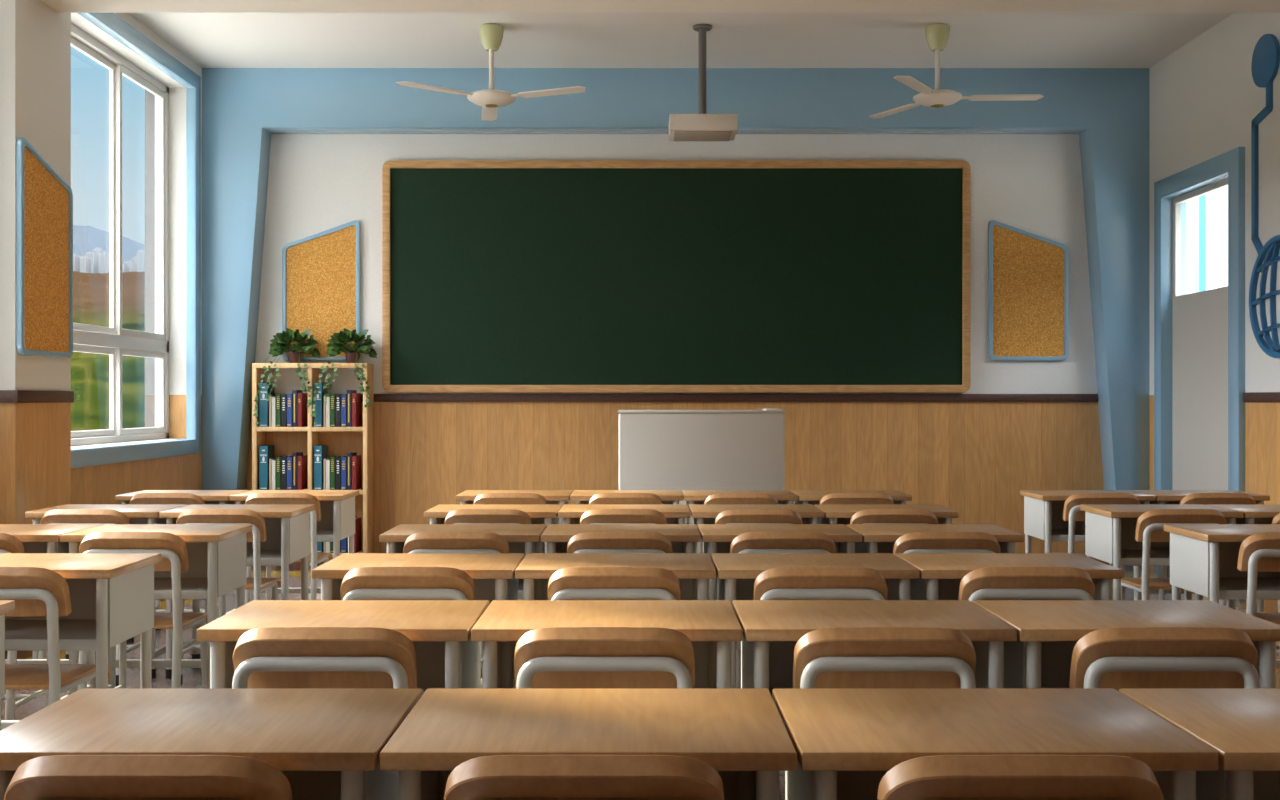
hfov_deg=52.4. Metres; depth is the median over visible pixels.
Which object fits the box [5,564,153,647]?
tray
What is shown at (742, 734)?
school desk
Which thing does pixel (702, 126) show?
projector
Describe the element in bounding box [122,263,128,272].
tower block
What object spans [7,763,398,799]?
tray
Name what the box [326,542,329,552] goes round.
book
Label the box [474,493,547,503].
chair
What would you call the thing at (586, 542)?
chair
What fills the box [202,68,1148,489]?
trim
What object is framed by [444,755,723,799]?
chair
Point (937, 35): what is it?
ceiling fan
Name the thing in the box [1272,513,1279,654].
chair
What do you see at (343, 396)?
book
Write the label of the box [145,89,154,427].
wall
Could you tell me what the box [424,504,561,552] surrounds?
school desk
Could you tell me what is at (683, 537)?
school desk
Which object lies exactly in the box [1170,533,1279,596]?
tray
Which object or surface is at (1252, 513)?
school desk
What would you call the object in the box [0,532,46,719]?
chair
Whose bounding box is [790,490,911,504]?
school desk
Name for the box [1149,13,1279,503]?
wall
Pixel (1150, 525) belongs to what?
chair
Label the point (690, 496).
school desk
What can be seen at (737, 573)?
school desk
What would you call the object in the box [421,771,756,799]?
tray
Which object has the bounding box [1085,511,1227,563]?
tray
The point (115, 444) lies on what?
window
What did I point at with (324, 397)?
book
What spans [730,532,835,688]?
chair
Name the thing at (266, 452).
book
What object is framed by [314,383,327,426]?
book
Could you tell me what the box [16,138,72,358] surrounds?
board
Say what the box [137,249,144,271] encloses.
tower block
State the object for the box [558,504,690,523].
school desk
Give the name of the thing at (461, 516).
chair
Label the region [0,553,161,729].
school desk
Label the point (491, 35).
ceiling fan
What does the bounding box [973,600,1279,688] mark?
school desk
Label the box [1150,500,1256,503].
tray
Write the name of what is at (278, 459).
book
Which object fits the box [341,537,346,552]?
book
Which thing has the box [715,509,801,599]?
chair
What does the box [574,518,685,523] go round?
tray
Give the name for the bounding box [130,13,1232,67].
ceiling
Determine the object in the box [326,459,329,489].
book
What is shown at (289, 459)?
book
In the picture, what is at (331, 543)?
book
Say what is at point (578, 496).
school desk
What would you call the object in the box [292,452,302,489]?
book
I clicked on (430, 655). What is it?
tray
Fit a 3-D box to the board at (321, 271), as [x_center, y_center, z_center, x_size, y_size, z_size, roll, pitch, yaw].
[-2.593,-0.888,10.544,0.630,1.136,0.029,0,0,0]
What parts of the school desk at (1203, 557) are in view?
leg, leg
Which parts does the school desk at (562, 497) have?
leg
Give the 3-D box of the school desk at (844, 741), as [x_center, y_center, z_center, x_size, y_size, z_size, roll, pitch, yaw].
[0.525,0.875,2.052,0.594,0.750,0.410,0,0,0]
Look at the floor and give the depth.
6.43 m
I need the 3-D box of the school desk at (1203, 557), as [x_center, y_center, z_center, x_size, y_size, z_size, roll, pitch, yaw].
[2.400,0.875,5.030,0.594,0.750,0.410,0,0,0]
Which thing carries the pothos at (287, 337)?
on the bookcase
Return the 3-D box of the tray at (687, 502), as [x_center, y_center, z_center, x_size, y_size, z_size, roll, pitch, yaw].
[0.525,0.634,7.032,0.552,0.212,0.352,0,0,0]
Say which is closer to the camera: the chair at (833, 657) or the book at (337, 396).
the chair at (833, 657)
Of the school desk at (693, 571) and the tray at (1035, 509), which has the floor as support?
the school desk at (693, 571)
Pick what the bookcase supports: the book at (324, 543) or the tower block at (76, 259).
the book at (324, 543)
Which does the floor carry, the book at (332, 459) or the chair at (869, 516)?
the chair at (869, 516)
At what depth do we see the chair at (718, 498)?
6.71 m
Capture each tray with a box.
[0,614,4,698]
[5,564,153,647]
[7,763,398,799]
[22,542,68,552]
[41,518,165,523]
[79,533,246,596]
[128,500,234,503]
[174,512,309,563]
[226,637,480,693]
[242,497,354,539]
[332,576,517,602]
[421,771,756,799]
[437,516,557,552]
[467,501,568,523]
[497,641,708,688]
[543,579,692,599]
[562,542,682,552]
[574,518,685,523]
[584,501,670,503]
[686,501,786,523]
[693,518,811,552]
[703,542,845,589]
[718,578,898,599]
[741,633,987,697]
[785,760,1170,799]
[794,500,900,504]
[819,517,944,524]
[855,541,1006,553]
[910,578,1100,599]
[1004,639,1258,688]
[1024,496,1142,539]
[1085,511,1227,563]
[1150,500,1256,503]
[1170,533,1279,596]
[1196,767,1279,799]
[1236,518,1273,523]
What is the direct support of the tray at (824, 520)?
on the school desk at (834, 513)
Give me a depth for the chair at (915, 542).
4.73 m
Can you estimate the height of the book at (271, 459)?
0.247 m
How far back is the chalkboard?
10.53 m
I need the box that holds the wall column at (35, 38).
[0,0,70,523]
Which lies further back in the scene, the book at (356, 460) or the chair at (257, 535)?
the book at (356, 460)
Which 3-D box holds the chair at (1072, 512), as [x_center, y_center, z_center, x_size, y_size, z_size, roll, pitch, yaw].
[2.397,0.865,6.900,0.385,0.770,0.432,0,0,0]
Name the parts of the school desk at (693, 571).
leg, leg, leg, leg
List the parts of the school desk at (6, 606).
leg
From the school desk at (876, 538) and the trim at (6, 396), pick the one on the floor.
the school desk at (876, 538)
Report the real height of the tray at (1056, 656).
0.212 m
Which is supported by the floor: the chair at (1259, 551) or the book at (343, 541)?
the chair at (1259, 551)
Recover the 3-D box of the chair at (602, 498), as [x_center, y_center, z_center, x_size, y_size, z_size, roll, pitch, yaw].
[-0.078,0.865,6.900,0.385,0.770,0.432,0,0,0]
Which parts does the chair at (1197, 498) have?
leg, backrest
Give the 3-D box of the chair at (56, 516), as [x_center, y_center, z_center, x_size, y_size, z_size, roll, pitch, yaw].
[-2.463,0.865,5.907,0.385,0.770,0.432,0,0,0]
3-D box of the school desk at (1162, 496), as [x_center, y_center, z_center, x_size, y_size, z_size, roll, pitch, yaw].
[3.000,0.875,7.015,0.594,0.750,0.410,0,0,0]
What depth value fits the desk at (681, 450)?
8.80 m
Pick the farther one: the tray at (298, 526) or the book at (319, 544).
the book at (319, 544)
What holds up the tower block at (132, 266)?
on the ground
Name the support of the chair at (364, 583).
on the floor
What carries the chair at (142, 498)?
on the floor
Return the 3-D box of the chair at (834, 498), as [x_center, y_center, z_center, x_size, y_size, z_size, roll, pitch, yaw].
[1.122,0.865,6.900,0.385,0.770,0.432,0,0,0]
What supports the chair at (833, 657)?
on the floor
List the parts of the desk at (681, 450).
panel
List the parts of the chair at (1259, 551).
backrest, seat, frame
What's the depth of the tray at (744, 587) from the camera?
4.19 m
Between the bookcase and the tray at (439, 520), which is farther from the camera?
the bookcase
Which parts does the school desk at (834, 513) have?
leg, leg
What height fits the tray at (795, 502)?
0.212 m
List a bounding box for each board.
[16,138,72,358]
[282,220,359,360]
[988,220,1067,360]
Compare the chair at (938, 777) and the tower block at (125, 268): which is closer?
the chair at (938, 777)
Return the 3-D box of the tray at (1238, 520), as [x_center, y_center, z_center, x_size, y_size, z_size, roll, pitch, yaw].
[3.000,0.634,6.039,0.552,0.212,0.352,0,0,0]
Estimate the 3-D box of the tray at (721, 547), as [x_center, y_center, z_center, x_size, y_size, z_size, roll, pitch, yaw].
[0.525,0.634,5.047,0.552,0.212,0.352,0,0,0]
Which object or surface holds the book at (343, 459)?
on the bookcase
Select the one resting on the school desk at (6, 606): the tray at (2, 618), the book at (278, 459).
the tray at (2, 618)
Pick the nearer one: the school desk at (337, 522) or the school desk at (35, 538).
the school desk at (35, 538)
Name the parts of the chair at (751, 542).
backrest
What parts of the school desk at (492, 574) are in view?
leg, leg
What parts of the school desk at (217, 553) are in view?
leg, leg, leg, leg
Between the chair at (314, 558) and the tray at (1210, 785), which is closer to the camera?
the tray at (1210, 785)
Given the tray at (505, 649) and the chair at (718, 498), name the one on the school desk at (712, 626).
the tray at (505, 649)
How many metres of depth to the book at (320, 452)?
10.32 m
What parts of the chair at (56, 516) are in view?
frame, backrest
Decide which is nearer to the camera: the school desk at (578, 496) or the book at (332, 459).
the school desk at (578, 496)
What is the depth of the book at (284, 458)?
10.32 m
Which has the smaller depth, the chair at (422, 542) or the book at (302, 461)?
the chair at (422, 542)
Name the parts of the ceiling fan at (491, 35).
blade, blade, down rod, blade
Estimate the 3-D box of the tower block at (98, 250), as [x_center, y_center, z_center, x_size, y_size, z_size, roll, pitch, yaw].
[-530.661,-131.563,1272.431,6.997,34.874,12.000,0,0,0]
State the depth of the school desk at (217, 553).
5.04 m
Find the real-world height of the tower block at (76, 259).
27.106 m
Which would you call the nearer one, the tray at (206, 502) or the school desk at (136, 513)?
the school desk at (136, 513)
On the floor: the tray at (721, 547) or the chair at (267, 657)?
the chair at (267, 657)
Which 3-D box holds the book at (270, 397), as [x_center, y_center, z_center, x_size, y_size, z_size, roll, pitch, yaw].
[-2.942,0.089,10.410,0.017,0.247,0.190,0,0,0]
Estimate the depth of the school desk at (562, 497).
6.95 m
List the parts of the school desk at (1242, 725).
leg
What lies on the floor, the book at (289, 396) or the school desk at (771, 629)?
the school desk at (771, 629)
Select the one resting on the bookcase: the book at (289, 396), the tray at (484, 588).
the book at (289, 396)
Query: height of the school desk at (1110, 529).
0.750 m
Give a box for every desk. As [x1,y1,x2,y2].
[0,524,102,705]
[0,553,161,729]
[0,600,14,730]
[0,689,422,799]
[25,504,187,678]
[60,524,252,694]
[115,490,250,617]
[159,504,314,678]
[197,600,489,693]
[229,490,358,608]
[312,553,524,650]
[379,524,546,663]
[380,689,796,799]
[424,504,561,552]
[456,490,572,523]
[471,600,741,688]
[515,553,715,599]
[541,524,700,552]
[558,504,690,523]
[570,490,682,503]
[618,409,784,503]
[682,490,797,523]
[689,504,824,552]
[698,524,861,599]
[711,553,919,688]
[732,600,1016,697]
[773,689,1217,799]
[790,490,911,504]
[814,504,958,524]
[847,524,1023,553]
[895,553,1122,599]
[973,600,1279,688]
[1020,490,1155,599]
[1080,504,1242,609]
[1119,689,1279,799]
[1128,490,1269,611]
[1164,524,1279,667]
[1206,504,1279,608]
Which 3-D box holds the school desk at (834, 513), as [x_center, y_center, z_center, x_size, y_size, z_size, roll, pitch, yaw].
[1.125,0.875,6.022,0.594,0.750,0.410,0,0,0]
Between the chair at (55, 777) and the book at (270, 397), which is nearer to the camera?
the chair at (55, 777)
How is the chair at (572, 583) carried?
on the floor
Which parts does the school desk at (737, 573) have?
leg, leg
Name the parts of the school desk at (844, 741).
leg, leg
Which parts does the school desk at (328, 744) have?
leg, leg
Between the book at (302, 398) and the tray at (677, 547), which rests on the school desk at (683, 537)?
the tray at (677, 547)
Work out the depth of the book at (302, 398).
10.34 m
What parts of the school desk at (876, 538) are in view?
leg, leg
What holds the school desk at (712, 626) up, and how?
on the floor
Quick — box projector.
[669,24,737,140]
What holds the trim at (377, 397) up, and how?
attached to the wall at (974, 460)
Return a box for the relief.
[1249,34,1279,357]
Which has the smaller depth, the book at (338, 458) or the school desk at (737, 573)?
the school desk at (737, 573)
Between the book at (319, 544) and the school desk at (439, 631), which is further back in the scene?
the book at (319, 544)
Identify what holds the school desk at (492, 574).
on the floor
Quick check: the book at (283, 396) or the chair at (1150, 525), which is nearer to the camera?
the chair at (1150, 525)
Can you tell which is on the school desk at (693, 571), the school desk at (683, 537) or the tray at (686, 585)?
the tray at (686, 585)
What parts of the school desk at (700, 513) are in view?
leg, leg, leg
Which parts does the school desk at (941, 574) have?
leg, leg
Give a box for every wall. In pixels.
[71,13,201,503]
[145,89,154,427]
[246,134,1103,552]
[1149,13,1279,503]
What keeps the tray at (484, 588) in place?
on the school desk at (492, 574)
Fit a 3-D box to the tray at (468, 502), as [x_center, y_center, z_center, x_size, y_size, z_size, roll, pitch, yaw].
[-0.675,0.634,7.032,0.552,0.212,0.352,0,0,0]
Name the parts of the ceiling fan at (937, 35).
blade, blade, down rod, blade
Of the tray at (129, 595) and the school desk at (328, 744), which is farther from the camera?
the tray at (129, 595)
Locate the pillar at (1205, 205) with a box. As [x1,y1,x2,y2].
[1195,190,1216,291]
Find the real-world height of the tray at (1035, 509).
0.212 m
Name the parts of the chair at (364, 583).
frame, backrest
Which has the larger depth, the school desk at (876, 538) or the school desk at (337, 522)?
the school desk at (337, 522)
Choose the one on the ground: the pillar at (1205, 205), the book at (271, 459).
the pillar at (1205, 205)
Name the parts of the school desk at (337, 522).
leg, leg, leg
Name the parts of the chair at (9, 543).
frame, backrest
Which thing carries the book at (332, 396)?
on the bookcase
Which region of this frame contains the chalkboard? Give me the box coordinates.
[382,160,970,392]
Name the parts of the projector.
plate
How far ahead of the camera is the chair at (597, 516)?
5.72 m
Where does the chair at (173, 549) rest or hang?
on the floor
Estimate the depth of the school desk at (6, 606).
3.22 m
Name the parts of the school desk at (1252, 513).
leg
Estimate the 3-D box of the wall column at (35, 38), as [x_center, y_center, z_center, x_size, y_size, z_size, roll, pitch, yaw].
[-3.345,-0.690,6.975,0.290,3.880,0.650,0,0,0]
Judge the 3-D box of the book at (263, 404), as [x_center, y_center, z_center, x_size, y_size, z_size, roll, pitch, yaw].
[-2.995,0.038,10.409,0.066,0.349,0.191,0,0,0]
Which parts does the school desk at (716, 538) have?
leg, leg, leg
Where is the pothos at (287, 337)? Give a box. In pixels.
[253,328,319,423]
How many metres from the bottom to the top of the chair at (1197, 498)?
0.770 m
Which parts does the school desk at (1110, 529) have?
leg, leg, leg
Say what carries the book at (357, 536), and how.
on the bookcase
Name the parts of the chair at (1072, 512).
seat, backrest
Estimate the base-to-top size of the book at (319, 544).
0.349 m
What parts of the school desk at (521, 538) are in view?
leg, leg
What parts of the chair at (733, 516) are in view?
backrest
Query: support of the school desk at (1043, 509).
on the floor
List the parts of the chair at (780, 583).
backrest, frame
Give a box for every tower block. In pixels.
[73,253,79,271]
[80,255,90,272]
[86,251,98,272]
[93,247,104,272]
[100,251,109,273]
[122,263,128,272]
[124,260,136,271]
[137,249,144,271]
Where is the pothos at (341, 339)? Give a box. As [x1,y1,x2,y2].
[311,328,376,428]
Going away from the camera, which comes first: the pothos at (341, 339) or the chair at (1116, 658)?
the chair at (1116, 658)
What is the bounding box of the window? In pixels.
[71,13,200,467]
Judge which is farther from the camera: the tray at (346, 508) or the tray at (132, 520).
the tray at (346, 508)
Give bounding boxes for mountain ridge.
[73,225,144,262]
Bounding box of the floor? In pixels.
[1,562,1279,799]
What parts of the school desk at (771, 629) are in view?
leg, leg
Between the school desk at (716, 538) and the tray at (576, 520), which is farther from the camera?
the tray at (576, 520)
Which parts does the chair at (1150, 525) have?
leg, seat rail, seat, backrest, frame, leg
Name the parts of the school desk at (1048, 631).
leg, leg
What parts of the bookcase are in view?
panel, shelf, shelf, panel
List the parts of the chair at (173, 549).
leg, backrest, seat, seat rail, leg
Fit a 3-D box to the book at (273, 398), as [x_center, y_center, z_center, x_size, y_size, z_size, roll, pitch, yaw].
[-2.916,0.095,10.410,0.031,0.236,0.190,0,0,0]
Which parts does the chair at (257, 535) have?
leg, frame, backrest, seat, seat rail, leg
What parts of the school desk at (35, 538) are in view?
leg, rail, leg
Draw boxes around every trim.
[0,390,73,402]
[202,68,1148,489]
[274,394,1098,401]
[1243,392,1279,401]
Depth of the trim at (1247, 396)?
8.40 m
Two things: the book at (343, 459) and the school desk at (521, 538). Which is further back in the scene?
the book at (343, 459)
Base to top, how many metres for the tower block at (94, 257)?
30.548 m
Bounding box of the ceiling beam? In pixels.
[41,0,1279,12]
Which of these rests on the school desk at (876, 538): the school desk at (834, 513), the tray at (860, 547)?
the tray at (860, 547)
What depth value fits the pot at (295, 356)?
10.38 m
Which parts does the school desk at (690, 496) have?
leg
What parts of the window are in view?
sash, sash, sill, sash, sash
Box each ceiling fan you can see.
[396,23,585,120]
[869,23,1043,118]
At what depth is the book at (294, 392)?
10.32 m
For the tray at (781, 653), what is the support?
on the school desk at (771, 629)
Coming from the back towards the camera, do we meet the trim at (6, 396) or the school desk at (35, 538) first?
the trim at (6, 396)
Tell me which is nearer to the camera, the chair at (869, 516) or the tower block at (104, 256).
the chair at (869, 516)
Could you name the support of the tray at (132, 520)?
on the school desk at (136, 513)
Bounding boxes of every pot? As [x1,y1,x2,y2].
[287,350,302,362]
[345,350,359,362]
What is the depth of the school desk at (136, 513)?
5.94 m
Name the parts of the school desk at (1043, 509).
leg, leg, leg, leg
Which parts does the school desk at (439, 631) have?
leg, leg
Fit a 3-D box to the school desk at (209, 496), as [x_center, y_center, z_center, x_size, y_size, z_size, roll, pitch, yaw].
[-2.460,0.875,7.015,0.594,0.750,0.410,0,0,0]
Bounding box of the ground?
[71,271,144,430]
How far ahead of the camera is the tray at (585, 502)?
7.20 m
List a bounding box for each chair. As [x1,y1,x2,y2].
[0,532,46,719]
[0,567,110,704]
[4,755,292,799]
[38,509,140,684]
[78,532,207,689]
[126,493,218,642]
[176,509,280,684]
[232,627,416,688]
[245,493,332,603]
[340,567,481,677]
[403,532,508,552]
[444,509,531,523]
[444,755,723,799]
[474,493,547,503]
[514,627,694,688]
[548,567,680,599]
[567,532,671,552]
[580,509,666,523]
[589,493,662,503]
[704,493,777,503]
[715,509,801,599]
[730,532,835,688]
[754,567,887,775]
[793,627,975,688]
[820,493,893,503]
[850,509,937,523]
[877,755,1163,799]
[893,532,999,554]
[958,567,1094,601]
[1063,493,1140,599]
[1069,627,1259,691]
[1121,509,1226,605]
[1165,493,1257,611]
[1237,532,1279,624]
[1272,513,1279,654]
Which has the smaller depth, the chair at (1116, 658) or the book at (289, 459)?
the chair at (1116, 658)
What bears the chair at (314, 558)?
on the floor
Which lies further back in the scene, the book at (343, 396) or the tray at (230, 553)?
the book at (343, 396)
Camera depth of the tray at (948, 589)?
4.08 m
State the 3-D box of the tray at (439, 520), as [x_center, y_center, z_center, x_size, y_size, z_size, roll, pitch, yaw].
[-0.675,0.634,6.039,0.552,0.212,0.352,0,0,0]
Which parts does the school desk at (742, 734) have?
leg, leg, leg, leg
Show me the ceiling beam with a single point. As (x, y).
(61, 6)
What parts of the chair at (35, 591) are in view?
frame, backrest, seat, seat rail, leg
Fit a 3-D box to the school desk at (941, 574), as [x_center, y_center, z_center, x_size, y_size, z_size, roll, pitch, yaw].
[1.125,0.875,4.037,0.594,0.750,0.410,0,0,0]
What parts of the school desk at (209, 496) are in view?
leg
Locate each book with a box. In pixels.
[259,383,273,426]
[259,445,273,489]
[269,396,275,426]
[269,458,275,489]
[272,397,275,426]
[272,459,275,489]
[276,394,280,426]
[276,456,282,489]
[281,394,286,426]
[281,456,289,489]
[287,394,291,426]
[287,456,291,489]
[292,390,302,426]
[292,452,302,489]
[297,393,307,426]
[297,455,307,489]
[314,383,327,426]
[314,445,327,489]
[317,542,322,552]
[323,396,329,426]
[323,458,329,489]
[323,542,325,552]
[326,397,329,426]
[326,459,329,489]
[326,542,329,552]
[330,394,334,426]
[330,456,336,489]
[330,542,332,552]
[335,394,340,426]
[335,456,343,489]
[341,394,346,426]
[341,456,346,489]
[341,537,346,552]
[347,390,355,426]
[347,452,355,489]
[352,393,360,426]
[352,455,360,489]
[354,517,360,552]
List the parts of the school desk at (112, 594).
leg, leg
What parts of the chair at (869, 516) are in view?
frame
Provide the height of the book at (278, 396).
0.262 m
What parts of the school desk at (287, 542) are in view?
leg, rail, leg, leg, leg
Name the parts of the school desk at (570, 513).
leg, leg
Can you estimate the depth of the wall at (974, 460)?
10.56 m
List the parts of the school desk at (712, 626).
leg, leg, leg, leg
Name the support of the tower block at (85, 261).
on the ground
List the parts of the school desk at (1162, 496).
leg, leg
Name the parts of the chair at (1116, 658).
frame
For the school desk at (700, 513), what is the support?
on the floor
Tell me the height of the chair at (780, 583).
0.770 m
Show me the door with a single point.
(1199, 337)
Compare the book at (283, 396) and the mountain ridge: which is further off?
the mountain ridge
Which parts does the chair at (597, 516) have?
frame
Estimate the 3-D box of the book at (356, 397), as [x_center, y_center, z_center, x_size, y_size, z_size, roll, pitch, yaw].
[-2.279,0.079,10.409,0.035,0.268,0.191,0,0,0]
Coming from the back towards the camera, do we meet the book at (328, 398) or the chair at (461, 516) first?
the book at (328, 398)
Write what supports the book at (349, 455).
on the bookcase
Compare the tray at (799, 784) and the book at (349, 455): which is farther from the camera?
the book at (349, 455)
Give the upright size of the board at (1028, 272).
1.136 m
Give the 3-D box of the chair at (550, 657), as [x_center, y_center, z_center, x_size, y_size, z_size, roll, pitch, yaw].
[-0.078,0.865,2.930,0.385,0.770,0.432,0,0,0]
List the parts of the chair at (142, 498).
leg, backrest, leg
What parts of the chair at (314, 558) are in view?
leg, frame, backrest, seat, seat rail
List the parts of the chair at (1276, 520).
backrest, frame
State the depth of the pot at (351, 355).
10.38 m
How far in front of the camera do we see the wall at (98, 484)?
10.11 m
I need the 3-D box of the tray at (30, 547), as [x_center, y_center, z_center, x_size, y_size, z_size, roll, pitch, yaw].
[-2.460,0.634,5.047,0.552,0.212,0.352,0,0,0]
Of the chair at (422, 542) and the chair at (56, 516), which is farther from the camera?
the chair at (56, 516)
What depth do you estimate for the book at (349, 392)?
10.32 m
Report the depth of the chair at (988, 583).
3.73 m
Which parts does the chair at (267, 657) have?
frame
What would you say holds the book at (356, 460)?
on the bookcase
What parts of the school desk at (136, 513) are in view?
leg, leg, rail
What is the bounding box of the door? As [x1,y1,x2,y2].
[1154,147,1244,491]
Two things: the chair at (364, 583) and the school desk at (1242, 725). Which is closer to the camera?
the school desk at (1242, 725)
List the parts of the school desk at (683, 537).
leg, leg, leg, leg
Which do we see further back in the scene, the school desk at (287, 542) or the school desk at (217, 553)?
the school desk at (287, 542)
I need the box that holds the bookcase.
[252,363,373,555]
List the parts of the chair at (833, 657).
frame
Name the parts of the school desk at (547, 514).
leg, leg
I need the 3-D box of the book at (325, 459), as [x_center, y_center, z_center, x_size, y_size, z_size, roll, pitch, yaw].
[-2.511,0.590,10.410,0.017,0.247,0.190,0,0,0]
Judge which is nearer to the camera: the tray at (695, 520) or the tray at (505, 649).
the tray at (505, 649)
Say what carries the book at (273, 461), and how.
on the bookcase

